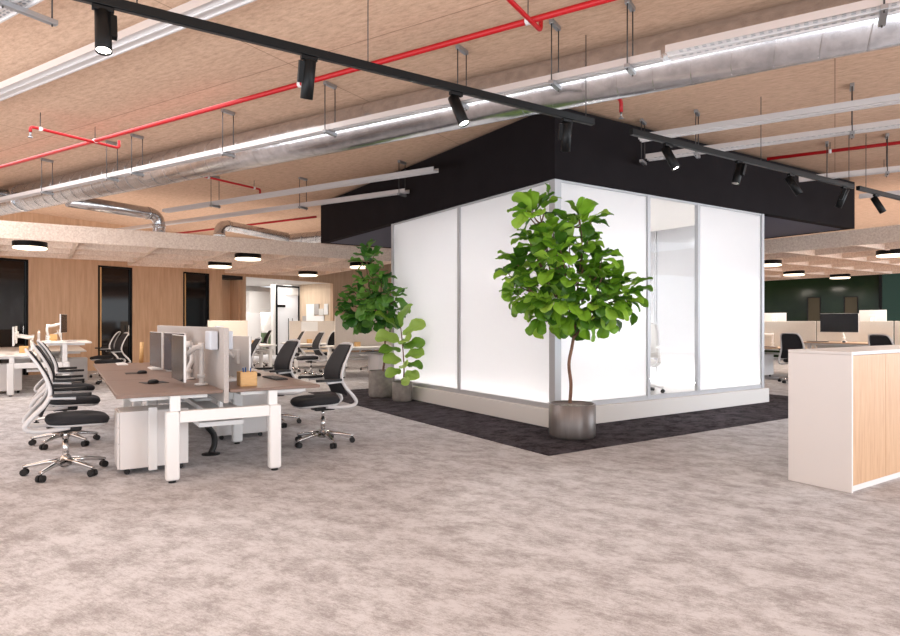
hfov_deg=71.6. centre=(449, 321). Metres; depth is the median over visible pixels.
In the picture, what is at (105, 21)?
track spotlight
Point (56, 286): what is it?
wall
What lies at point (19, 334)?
monitor stand
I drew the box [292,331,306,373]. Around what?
chair
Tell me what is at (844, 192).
track spotlight
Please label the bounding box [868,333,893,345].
chair
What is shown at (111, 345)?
chair
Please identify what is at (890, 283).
wall panel
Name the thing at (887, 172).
hanger
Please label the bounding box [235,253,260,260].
pendant light
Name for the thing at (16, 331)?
monitor
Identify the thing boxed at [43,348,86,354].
office desk
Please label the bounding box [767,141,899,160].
pipe
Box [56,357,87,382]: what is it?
pedestal
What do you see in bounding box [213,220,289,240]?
duct
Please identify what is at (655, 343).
chair
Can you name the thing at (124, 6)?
track
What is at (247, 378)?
box
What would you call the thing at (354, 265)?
pendant light
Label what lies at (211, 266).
diffuser
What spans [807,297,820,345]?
door
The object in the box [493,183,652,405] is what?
fiddle leaf fig
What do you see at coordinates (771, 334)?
monitor stand
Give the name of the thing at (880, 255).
diffuser
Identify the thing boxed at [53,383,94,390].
seat cushion
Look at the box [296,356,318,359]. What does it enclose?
seat cushion
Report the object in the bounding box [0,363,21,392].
pedestal
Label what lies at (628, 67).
hanger
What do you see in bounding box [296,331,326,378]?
chair
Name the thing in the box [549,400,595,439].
plant pot
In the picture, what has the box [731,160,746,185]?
track spotlight
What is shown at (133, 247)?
raft
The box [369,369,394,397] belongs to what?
plant pot
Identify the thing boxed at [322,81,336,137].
hanger
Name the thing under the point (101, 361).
seat cushion
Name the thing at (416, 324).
fiddle leaf fig
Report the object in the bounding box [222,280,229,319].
wall
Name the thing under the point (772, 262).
pendant light
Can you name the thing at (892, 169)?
cable tray
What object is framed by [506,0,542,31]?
pipe
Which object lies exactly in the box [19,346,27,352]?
box
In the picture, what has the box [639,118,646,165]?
hanger
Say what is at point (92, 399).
seat cushion
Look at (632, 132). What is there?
track
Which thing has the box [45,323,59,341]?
monitor stand
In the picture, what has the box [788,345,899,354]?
countertop
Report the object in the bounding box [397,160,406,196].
hanger
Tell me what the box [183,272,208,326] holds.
door
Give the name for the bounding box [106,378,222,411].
office desk
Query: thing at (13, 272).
door
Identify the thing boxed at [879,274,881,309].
trim
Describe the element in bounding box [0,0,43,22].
cable tray
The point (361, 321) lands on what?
fiddle leaf fig
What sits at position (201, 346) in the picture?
monitor stand
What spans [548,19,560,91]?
hanger
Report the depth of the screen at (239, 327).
16.88 m
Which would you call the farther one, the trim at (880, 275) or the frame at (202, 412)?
the trim at (880, 275)
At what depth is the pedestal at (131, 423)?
5.54 m
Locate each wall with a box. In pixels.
[0,212,390,374]
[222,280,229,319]
[230,280,239,319]
[246,286,299,331]
[271,283,299,354]
[300,283,329,351]
[391,179,768,427]
[764,274,878,356]
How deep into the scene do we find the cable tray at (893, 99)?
6.81 m
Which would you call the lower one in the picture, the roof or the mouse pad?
the mouse pad
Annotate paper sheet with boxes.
[301,322,317,330]
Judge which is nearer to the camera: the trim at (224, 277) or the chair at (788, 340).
the chair at (788, 340)
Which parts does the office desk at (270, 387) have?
under frame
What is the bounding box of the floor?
[0,353,899,635]
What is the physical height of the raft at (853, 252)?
0.315 m
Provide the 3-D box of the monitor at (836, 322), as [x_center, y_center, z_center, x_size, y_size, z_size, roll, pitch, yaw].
[8.716,0.020,13.940,0.054,0.420,0.800,0,0,-33]
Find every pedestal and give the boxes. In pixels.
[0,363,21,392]
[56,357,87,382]
[114,403,187,474]
[210,394,267,439]
[368,353,390,373]
[764,354,773,376]
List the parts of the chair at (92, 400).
backrest, frame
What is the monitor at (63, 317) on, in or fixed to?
attached to the monitor stand at (57, 324)
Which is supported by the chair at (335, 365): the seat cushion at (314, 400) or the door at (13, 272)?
the seat cushion at (314, 400)
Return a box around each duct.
[0,0,899,215]
[0,188,8,196]
[65,198,165,231]
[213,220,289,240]
[289,231,320,242]
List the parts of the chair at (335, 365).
backrest, frame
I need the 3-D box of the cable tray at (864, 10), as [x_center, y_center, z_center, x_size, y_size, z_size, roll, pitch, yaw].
[3.632,-2.264,4.162,4.199,0.066,0.212,0,0,32]
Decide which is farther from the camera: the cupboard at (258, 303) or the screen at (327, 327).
the cupboard at (258, 303)
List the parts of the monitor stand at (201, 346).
arm, arm, arm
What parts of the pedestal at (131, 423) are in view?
drawer, drawer, drawer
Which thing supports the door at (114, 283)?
in the wall at (56, 286)
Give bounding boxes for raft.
[0,220,390,278]
[764,225,899,280]
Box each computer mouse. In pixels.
[137,370,146,373]
[147,379,158,383]
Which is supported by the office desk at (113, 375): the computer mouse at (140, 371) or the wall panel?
the computer mouse at (140, 371)
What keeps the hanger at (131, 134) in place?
attached to the ceiling at (187, 70)
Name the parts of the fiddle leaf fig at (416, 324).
stem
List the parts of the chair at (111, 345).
backrest, frame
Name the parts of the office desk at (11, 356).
under frame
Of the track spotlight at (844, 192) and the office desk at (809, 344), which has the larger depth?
the office desk at (809, 344)
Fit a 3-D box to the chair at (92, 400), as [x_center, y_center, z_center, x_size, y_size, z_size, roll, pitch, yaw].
[-4.260,0.788,6.916,0.697,1.121,0.675,0,0,-32]
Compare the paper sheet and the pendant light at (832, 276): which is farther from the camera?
the pendant light at (832, 276)
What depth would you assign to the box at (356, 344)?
15.52 m
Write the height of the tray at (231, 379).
0.030 m
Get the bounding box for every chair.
[19,348,109,482]
[28,343,99,449]
[33,340,94,428]
[89,331,121,377]
[94,332,130,383]
[251,337,261,367]
[253,330,273,366]
[254,339,302,427]
[290,342,357,448]
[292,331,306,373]
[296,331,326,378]
[319,331,334,372]
[359,350,378,369]
[651,322,664,392]
[778,332,804,382]
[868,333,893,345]
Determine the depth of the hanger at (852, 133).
7.25 m
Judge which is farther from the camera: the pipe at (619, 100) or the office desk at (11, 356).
the office desk at (11, 356)
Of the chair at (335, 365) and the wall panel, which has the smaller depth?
the chair at (335, 365)
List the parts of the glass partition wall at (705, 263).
post, rail, frosted pane, rail, post, rail, rail, frosted pane, post, frosted pane, rail, rail, post, frosted pane, post, rail, rail, rail, frosted pane, post, frosted pane, rail, rail, post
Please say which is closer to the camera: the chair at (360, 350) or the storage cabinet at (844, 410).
the storage cabinet at (844, 410)
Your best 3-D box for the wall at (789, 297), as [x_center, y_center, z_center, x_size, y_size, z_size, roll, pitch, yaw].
[10.650,-0.715,25.247,26.430,4.130,0.152,0,0,32]
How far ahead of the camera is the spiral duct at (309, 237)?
16.25 m
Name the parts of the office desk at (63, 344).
under frame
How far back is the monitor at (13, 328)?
11.55 m
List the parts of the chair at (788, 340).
frame, backrest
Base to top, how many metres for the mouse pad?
0.004 m
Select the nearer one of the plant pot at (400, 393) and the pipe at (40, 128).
the pipe at (40, 128)
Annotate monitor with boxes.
[12,327,15,345]
[15,326,18,343]
[60,314,66,332]
[150,332,162,367]
[164,333,185,370]
[172,334,185,382]
[229,336,250,376]
[764,313,785,320]
[820,313,858,332]
[859,310,886,320]
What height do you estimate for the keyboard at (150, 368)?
0.016 m
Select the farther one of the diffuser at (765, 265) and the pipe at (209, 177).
the diffuser at (765, 265)
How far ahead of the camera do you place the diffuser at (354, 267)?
15.87 m
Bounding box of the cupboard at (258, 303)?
[246,291,270,348]
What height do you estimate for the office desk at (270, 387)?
0.160 m
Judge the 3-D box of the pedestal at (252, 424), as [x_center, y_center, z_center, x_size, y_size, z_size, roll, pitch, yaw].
[-2.487,1.070,7.380,0.578,0.560,0.380,0,0,-32]
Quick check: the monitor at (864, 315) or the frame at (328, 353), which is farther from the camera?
the frame at (328, 353)
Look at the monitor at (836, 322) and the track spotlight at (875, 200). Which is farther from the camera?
the monitor at (836, 322)
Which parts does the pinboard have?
panel square, panel square, panel square, panel square, panel square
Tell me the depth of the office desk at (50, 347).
14.90 m
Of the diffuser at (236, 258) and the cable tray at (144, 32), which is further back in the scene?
the diffuser at (236, 258)
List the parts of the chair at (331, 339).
backrest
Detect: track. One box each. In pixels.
[73,0,594,125]
[629,128,854,188]
[856,186,899,200]
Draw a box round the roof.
[321,109,854,247]
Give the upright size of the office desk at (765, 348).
0.140 m
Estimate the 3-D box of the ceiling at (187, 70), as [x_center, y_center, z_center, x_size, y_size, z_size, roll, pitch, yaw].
[0.850,-2.830,15.639,33.000,0.100,34.500,0,0,32]
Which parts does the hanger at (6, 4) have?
rod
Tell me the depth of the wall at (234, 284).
21.72 m
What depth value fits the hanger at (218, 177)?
11.85 m
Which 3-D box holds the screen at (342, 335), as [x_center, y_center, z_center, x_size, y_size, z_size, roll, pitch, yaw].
[-2.172,0.300,15.824,1.570,0.940,0.045,0,0,-33]
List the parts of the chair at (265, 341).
backrest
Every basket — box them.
[27,368,47,371]
[168,401,242,426]
[348,356,367,359]
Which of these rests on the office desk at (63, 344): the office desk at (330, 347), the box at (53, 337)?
the box at (53, 337)
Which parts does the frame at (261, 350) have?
leg, leg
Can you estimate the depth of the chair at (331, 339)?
16.62 m
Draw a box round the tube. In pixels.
[139,342,143,362]
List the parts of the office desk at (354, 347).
under frame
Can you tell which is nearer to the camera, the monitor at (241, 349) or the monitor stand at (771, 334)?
the monitor at (241, 349)
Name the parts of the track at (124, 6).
suspension rod, suspension rod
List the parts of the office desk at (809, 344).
under frame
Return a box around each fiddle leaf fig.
[334,239,410,370]
[374,303,425,385]
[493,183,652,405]
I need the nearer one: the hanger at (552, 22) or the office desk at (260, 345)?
the hanger at (552, 22)
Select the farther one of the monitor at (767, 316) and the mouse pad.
the monitor at (767, 316)
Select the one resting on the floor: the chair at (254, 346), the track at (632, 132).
the chair at (254, 346)
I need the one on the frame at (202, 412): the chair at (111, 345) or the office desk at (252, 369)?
the office desk at (252, 369)
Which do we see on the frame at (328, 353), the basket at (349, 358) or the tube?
the basket at (349, 358)
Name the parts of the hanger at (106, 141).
rod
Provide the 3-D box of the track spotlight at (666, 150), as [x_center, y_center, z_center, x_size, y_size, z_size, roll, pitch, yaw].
[2.381,-1.768,6.709,0.199,0.296,0.138,0,0,31]
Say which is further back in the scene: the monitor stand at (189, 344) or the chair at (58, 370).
the chair at (58, 370)
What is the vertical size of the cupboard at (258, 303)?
2.700 m
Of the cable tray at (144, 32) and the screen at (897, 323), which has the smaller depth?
the cable tray at (144, 32)
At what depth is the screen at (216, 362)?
5.64 m
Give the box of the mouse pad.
[139,381,168,383]
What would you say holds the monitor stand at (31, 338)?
on the office desk at (11, 356)
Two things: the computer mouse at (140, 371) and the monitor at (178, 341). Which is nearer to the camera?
the monitor at (178, 341)
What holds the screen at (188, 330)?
attached to the frame at (202, 412)
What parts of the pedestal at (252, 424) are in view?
drawer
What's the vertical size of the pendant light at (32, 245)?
0.404 m
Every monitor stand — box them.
[16,335,35,353]
[19,334,34,349]
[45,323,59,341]
[186,341,194,379]
[186,343,207,385]
[229,350,234,357]
[764,333,774,346]
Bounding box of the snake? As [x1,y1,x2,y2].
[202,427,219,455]
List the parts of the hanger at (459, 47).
rod, rod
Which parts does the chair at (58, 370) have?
frame, backrest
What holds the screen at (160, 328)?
attached to the frame at (202, 412)
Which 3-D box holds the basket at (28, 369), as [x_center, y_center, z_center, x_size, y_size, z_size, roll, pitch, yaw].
[-8.888,0.910,13.509,0.380,0.040,4.400,0,0,-33]
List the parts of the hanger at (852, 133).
rod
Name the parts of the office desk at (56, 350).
under frame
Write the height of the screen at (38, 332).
0.580 m
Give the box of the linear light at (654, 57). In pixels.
[0,50,663,202]
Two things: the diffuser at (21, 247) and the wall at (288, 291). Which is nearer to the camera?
the diffuser at (21, 247)
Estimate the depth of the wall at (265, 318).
28.28 m
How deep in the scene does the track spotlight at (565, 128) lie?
5.89 m
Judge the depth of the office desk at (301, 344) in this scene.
17.42 m
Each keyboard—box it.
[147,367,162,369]
[262,375,287,379]
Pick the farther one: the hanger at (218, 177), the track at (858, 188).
the hanger at (218, 177)
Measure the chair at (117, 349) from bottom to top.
1.121 m
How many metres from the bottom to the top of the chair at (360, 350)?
1.121 m
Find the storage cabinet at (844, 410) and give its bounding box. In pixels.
[788,352,899,492]
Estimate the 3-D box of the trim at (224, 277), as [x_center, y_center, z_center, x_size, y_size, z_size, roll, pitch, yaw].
[-7.631,-1.520,21.375,0.600,0.119,0.860,0,0,32]
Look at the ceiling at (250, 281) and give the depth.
24.98 m
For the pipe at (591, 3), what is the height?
0.230 m
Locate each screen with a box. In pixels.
[37,331,39,360]
[157,325,171,364]
[172,326,193,376]
[193,326,232,406]
[208,320,247,335]
[289,321,334,346]
[335,315,390,346]
[764,321,815,350]
[817,321,893,347]
[895,321,899,344]
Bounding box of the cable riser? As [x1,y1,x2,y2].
[148,407,156,469]
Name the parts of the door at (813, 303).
frame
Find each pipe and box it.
[0,0,615,168]
[28,113,120,148]
[178,216,316,233]
[204,176,260,193]
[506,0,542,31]
[617,99,623,118]
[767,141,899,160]
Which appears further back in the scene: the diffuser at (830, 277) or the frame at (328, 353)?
the diffuser at (830, 277)
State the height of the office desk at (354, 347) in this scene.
0.140 m
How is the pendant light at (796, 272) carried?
hanging from the raft at (853, 252)
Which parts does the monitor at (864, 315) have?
mount plate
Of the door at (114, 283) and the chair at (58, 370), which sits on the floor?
the chair at (58, 370)
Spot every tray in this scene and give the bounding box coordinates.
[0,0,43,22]
[0,0,256,100]
[115,188,408,229]
[162,166,438,212]
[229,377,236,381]
[638,93,899,141]
[646,119,899,160]
[665,0,899,61]
[799,166,899,181]
[859,190,899,198]
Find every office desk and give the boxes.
[0,347,30,349]
[0,349,35,351]
[0,352,36,362]
[41,340,91,361]
[41,346,80,348]
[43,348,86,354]
[93,362,163,372]
[99,369,171,382]
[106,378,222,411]
[229,374,319,404]
[251,368,273,373]
[257,344,276,348]
[300,343,325,345]
[322,345,334,351]
[335,345,390,349]
[764,346,812,350]
[803,341,868,348]
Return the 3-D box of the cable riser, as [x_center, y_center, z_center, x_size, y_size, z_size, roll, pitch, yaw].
[-2.611,1.025,5.491,0.070,0.550,0.042,0,0,-32]
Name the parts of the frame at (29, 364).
leg, leg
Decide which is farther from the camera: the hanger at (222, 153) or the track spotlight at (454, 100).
the hanger at (222, 153)
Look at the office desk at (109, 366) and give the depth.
8.26 m
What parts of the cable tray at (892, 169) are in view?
rail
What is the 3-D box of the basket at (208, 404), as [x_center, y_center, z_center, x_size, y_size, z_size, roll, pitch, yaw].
[-3.113,0.910,7.328,0.380,0.040,4.070,0,0,-32]
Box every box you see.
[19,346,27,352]
[49,334,56,340]
[237,371,256,386]
[354,342,360,346]
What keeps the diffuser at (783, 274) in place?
attached to the pendant light at (796, 272)
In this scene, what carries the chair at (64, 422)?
on the floor
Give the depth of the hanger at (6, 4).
4.44 m
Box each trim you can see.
[222,275,242,279]
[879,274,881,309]
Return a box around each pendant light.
[12,240,47,250]
[208,261,231,267]
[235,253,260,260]
[298,271,317,276]
[350,262,370,268]
[764,259,781,266]
[783,270,804,275]
[830,274,850,278]
[876,249,899,257]
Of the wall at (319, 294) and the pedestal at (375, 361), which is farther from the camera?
the wall at (319, 294)
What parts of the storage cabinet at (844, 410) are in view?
door, door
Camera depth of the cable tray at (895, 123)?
7.61 m
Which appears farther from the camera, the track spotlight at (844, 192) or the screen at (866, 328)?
the screen at (866, 328)
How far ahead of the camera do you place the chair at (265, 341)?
18.68 m
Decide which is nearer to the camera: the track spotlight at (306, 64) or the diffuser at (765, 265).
the track spotlight at (306, 64)
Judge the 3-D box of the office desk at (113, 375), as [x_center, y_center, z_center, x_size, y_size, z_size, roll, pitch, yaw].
[-3.487,0.670,7.096,0.820,0.160,1.480,0,0,-32]
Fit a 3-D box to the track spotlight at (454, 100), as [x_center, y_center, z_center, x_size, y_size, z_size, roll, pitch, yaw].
[0.081,-1.768,5.200,0.194,0.297,0.138,0,0,33]
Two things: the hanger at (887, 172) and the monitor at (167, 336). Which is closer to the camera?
the monitor at (167, 336)
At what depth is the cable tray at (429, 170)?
10.49 m
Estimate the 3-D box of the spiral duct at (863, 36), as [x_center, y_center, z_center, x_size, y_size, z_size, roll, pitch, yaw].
[-2.253,-2.486,8.623,21.500,0.540,0.540,0,0,32]
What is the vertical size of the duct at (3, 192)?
0.200 m
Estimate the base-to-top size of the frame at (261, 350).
0.600 m
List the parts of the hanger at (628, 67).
rod, rod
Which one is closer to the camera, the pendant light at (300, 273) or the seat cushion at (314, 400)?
the seat cushion at (314, 400)
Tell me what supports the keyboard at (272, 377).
on the office desk at (270, 387)
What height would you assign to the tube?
0.302 m
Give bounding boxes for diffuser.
[12,245,46,250]
[208,265,231,267]
[235,257,260,260]
[299,274,316,276]
[350,266,364,268]
[764,264,781,266]
[783,274,804,275]
[830,277,849,278]
[876,253,899,257]
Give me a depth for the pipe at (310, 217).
16.17 m
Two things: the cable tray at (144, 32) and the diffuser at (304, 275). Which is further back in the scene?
the diffuser at (304, 275)
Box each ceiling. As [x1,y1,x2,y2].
[0,0,899,248]
[246,277,327,286]
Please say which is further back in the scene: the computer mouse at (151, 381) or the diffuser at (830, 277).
the diffuser at (830, 277)
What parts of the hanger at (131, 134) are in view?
rod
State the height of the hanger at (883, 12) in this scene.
0.612 m
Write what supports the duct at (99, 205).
attached to the spiral duct at (863, 36)
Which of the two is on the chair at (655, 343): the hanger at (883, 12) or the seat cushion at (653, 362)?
the seat cushion at (653, 362)
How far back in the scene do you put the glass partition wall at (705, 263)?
9.64 m
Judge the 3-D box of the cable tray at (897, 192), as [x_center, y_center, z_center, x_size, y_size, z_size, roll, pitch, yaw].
[9.541,-2.254,9.856,5.132,0.066,0.163,0,0,32]
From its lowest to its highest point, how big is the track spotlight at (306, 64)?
0.299 m
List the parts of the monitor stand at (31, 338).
arm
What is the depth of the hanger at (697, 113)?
8.18 m
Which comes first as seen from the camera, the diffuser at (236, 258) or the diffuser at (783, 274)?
the diffuser at (236, 258)
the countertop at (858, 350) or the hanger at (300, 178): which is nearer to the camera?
the countertop at (858, 350)
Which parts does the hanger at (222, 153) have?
rod, rod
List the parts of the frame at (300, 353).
leg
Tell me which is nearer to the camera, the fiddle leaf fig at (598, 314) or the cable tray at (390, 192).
the fiddle leaf fig at (598, 314)
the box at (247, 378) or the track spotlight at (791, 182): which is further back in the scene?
the track spotlight at (791, 182)
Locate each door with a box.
[0,258,27,374]
[98,265,131,362]
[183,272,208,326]
[276,285,298,354]
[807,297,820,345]
[844,296,857,312]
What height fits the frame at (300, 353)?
0.600 m
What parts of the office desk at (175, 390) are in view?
under frame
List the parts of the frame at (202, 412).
leg, leg, leg, leg, leg, leg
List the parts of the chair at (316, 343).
backrest, frame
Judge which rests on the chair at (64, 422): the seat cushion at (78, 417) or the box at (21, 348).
the seat cushion at (78, 417)
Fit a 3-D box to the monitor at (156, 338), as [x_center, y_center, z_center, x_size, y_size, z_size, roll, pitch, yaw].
[-3.502,0.330,7.488,0.054,0.420,0.580,0,0,-37]
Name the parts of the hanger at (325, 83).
rod, rod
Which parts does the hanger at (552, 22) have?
rod, rod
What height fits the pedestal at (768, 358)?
0.560 m
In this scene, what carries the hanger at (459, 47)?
attached to the ceiling at (187, 70)
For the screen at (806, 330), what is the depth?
15.28 m
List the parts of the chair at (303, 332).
backrest, frame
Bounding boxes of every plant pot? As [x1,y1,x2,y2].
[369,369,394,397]
[392,381,411,401]
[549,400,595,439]
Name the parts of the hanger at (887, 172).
rod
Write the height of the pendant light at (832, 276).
0.404 m
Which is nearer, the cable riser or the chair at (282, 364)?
the cable riser
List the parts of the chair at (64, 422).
backrest, frame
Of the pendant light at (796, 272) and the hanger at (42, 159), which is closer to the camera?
the hanger at (42, 159)
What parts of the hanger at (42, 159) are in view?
rod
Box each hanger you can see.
[0,0,57,26]
[40,158,53,195]
[105,140,118,182]
[130,133,143,176]
[209,176,220,207]
[220,109,235,158]
[298,177,307,209]
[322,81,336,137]
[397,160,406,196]
[456,44,468,110]
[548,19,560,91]
[624,0,635,76]
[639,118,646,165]
[694,109,699,158]
[825,141,828,177]
[849,83,854,139]
[878,0,888,27]
[885,133,889,176]
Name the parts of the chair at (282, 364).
backrest, frame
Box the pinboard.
[302,304,327,320]
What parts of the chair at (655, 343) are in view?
backrest, frame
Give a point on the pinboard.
(311, 309)
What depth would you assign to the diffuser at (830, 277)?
19.89 m
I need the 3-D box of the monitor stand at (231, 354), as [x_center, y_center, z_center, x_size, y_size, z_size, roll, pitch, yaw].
[-2.324,0.393,6.364,0.355,0.395,0.120,0,0,13]
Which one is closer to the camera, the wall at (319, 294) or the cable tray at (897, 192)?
the cable tray at (897, 192)
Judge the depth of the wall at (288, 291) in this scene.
25.26 m
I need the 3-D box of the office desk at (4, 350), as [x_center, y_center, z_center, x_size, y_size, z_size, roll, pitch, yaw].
[-9.256,0.680,13.268,0.820,0.140,1.590,0,0,-33]
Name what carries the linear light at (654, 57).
hanging from the hanger at (42, 159)
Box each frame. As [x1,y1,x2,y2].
[7,354,69,396]
[123,392,280,482]
[254,348,271,366]
[294,348,346,367]
[327,352,389,377]
[764,352,785,359]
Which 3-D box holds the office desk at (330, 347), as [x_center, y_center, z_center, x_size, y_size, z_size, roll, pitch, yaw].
[-2.409,0.680,16.195,1.590,0.140,0.820,0,0,-33]
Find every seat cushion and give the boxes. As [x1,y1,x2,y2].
[44,410,109,424]
[50,394,99,404]
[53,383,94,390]
[90,355,113,359]
[94,359,120,363]
[290,394,339,406]
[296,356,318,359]
[651,359,656,364]
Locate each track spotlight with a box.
[91,3,117,55]
[297,54,317,99]
[448,90,468,127]
[558,118,572,151]
[661,143,679,170]
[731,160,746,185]
[785,173,802,195]
[835,186,848,207]
[870,194,885,213]
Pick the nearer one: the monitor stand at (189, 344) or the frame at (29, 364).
the monitor stand at (189, 344)
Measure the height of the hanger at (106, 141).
0.612 m
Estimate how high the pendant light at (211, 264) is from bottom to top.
0.404 m
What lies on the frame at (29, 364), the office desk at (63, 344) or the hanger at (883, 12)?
the office desk at (63, 344)
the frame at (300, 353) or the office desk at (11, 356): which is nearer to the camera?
the office desk at (11, 356)
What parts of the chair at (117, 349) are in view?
backrest, frame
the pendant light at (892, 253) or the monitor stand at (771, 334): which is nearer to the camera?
the pendant light at (892, 253)
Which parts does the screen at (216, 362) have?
screen organiser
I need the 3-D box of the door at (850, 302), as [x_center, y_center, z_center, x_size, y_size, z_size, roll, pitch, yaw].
[14.607,0.210,22.683,0.440,2.280,0.048,0,0,32]
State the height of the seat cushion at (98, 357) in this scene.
0.098 m
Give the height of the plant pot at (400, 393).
0.325 m
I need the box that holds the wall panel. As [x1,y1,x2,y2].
[882,273,899,344]
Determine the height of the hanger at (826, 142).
0.612 m
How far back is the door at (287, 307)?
25.74 m
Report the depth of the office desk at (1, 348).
14.34 m
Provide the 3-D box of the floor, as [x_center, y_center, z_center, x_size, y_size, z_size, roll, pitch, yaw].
[3.170,1.372,12.736,40.000,0.056,37.001,0,0,32]
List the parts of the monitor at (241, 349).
mount plate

